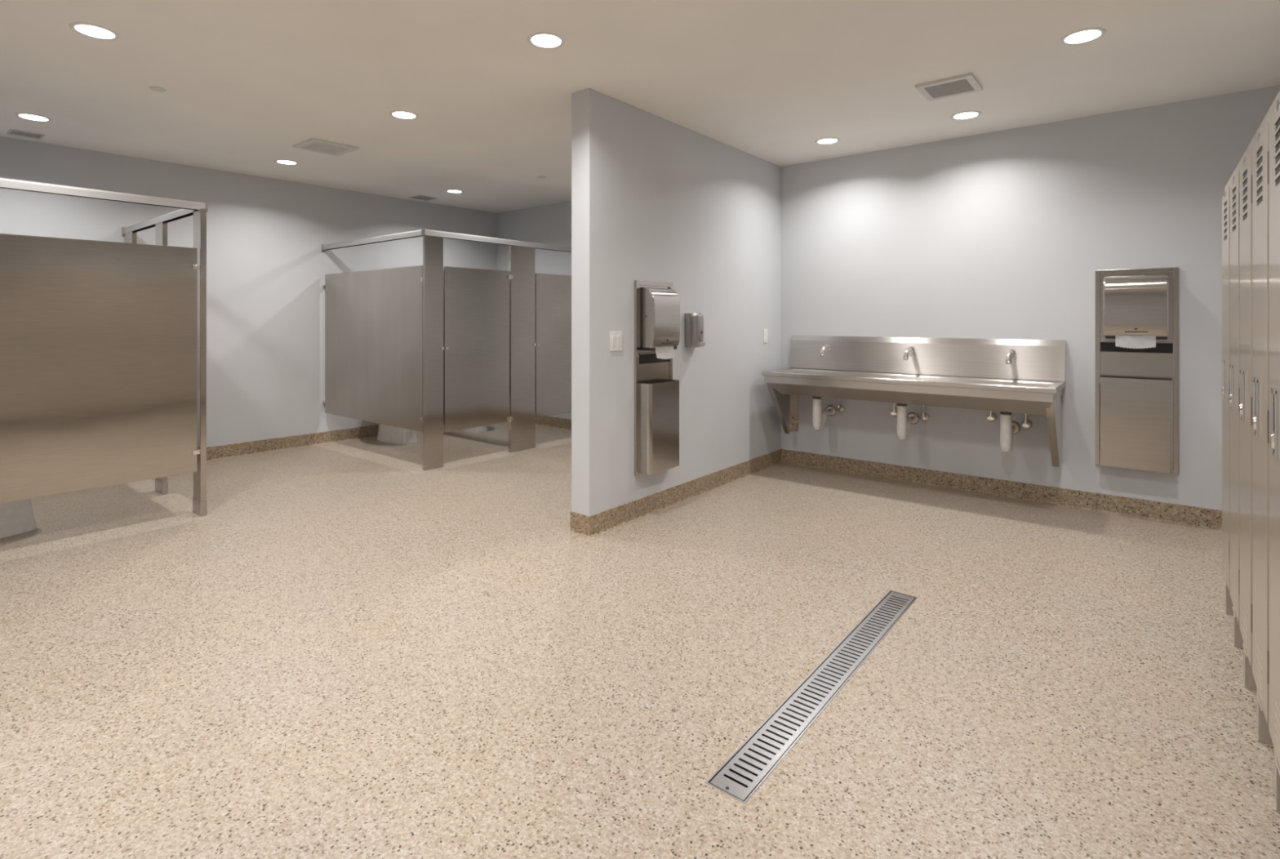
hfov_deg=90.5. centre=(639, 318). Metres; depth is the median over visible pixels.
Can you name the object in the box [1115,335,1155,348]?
paper towel
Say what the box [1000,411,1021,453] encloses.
trap
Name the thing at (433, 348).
stall
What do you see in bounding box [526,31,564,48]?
recessed light
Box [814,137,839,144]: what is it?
recessed light
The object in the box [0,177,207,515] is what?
stall
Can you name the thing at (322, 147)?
grille
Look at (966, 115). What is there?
recessed light
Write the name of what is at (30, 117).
recessed light
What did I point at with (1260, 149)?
locker
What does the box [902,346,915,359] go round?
faucet
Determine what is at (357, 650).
floor
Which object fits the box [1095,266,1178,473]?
dispenser
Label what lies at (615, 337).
light switch
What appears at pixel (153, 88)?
sprinkler cover
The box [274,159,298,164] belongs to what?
recessed light
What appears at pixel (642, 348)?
dispenser slot
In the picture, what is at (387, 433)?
toilet
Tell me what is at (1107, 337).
dispenser slot
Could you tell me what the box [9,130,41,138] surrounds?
grille
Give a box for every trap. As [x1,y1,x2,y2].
[812,396,836,431]
[897,403,919,440]
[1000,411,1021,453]
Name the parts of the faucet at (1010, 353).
spout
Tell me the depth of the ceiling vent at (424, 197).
7.38 m
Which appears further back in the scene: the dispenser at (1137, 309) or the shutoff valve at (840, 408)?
the shutoff valve at (840, 408)
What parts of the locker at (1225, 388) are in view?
handle, door, leg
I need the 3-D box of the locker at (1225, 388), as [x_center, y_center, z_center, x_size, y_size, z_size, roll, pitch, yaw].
[2.706,0.367,2.625,0.440,1.925,0.364,0,0,39]
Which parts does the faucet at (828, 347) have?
spout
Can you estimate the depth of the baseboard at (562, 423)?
7.78 m
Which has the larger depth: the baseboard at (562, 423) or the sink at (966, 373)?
the baseboard at (562, 423)
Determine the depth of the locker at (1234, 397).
2.44 m
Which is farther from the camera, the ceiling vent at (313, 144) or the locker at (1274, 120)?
the ceiling vent at (313, 144)
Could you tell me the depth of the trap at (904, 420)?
4.91 m
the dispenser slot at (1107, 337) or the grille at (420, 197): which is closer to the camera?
the dispenser slot at (1107, 337)
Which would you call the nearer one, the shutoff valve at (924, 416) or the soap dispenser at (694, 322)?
the soap dispenser at (694, 322)
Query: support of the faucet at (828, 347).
attached to the sink at (966, 373)
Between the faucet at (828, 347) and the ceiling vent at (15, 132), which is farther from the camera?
the faucet at (828, 347)
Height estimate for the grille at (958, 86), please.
0.011 m
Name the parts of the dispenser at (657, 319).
panel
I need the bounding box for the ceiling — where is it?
[0,0,1279,213]
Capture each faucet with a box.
[819,344,831,356]
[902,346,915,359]
[1005,349,1016,364]
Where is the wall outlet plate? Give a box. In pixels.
[763,328,767,342]
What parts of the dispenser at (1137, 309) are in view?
panel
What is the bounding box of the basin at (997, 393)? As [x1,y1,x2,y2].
[761,367,1066,415]
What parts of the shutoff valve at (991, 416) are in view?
handle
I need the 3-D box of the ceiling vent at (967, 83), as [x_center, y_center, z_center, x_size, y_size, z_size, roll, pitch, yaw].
[1.880,-1.403,3.859,0.310,0.016,0.310,0,0,39]
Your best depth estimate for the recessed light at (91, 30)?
3.11 m
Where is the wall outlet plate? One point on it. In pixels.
(765, 331)
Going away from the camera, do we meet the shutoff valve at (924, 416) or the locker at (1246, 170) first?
the locker at (1246, 170)
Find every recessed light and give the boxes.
[14,112,52,122]
[68,22,120,40]
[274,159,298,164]
[389,110,418,119]
[445,189,463,193]
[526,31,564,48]
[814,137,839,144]
[950,111,981,119]
[1059,27,1106,45]
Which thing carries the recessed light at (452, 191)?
in the ceiling
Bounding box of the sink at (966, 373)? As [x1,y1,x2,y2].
[761,335,1066,466]
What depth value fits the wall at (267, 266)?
6.26 m
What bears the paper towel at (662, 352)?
hanging from the dispenser at (657, 319)
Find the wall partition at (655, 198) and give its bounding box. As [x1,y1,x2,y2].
[571,88,781,515]
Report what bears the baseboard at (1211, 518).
attached to the wall at (1006, 233)
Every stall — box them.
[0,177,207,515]
[321,228,571,470]
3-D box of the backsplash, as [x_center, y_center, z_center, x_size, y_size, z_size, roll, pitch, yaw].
[2.201,0.298,5.145,2.083,0.293,0.043,0,0,39]
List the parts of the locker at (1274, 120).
handle, leg, number plate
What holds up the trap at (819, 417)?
attached to the sink at (966, 373)
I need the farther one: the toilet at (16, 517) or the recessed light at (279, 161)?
the recessed light at (279, 161)
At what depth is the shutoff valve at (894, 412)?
5.20 m
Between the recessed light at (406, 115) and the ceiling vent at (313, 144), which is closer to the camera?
the recessed light at (406, 115)
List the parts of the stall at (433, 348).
panel, door, door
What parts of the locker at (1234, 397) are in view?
handle, door, leg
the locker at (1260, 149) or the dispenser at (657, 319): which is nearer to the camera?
the locker at (1260, 149)
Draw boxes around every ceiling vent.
[6,128,44,139]
[292,137,359,156]
[408,195,438,200]
[915,72,982,101]
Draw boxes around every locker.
[1221,174,1233,615]
[1229,157,1243,648]
[1239,133,1257,690]
[1252,103,1273,745]
[1269,90,1279,813]
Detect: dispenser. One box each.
[634,280,680,475]
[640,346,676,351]
[684,313,705,347]
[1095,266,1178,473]
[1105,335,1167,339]
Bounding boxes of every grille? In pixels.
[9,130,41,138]
[302,142,349,153]
[411,195,435,200]
[924,79,973,97]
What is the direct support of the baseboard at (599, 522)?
attached to the wall partition at (655, 198)
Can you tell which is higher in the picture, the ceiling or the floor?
the ceiling
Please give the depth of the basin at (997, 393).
4.71 m
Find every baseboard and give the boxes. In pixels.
[206,424,378,460]
[534,416,571,430]
[568,448,781,537]
[781,448,1222,530]
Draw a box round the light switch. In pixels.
[609,331,622,351]
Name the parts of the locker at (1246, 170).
handle, door, leg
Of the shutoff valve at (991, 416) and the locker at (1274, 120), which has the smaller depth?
the locker at (1274, 120)
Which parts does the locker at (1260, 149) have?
handle, number plate, leg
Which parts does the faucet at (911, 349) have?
spout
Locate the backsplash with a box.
[791,335,1066,382]
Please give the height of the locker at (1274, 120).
1.925 m
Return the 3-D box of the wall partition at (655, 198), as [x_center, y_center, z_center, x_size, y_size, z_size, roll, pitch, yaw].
[0.446,-0.041,4.944,0.155,2.741,2.602,0,0,39]
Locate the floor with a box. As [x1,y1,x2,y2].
[0,422,1279,858]
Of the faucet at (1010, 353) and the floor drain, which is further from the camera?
the faucet at (1010, 353)
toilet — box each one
[0,497,36,537]
[377,423,417,444]
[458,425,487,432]
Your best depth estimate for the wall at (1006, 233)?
4.72 m
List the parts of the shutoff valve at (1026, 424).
handle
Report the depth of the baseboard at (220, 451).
6.50 m
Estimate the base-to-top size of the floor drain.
0.036 m
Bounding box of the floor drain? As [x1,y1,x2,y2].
[705,590,917,803]
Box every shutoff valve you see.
[835,398,844,412]
[890,402,897,416]
[919,404,928,421]
[986,410,997,421]
[1022,413,1032,428]
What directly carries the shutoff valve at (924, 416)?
attached to the wall at (1006, 233)
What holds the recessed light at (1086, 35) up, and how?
in the ceiling
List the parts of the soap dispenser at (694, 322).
push lever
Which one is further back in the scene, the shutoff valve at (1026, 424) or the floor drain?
the shutoff valve at (1026, 424)
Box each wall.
[0,136,496,447]
[496,84,1279,510]
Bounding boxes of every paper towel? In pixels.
[655,346,675,359]
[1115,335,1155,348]

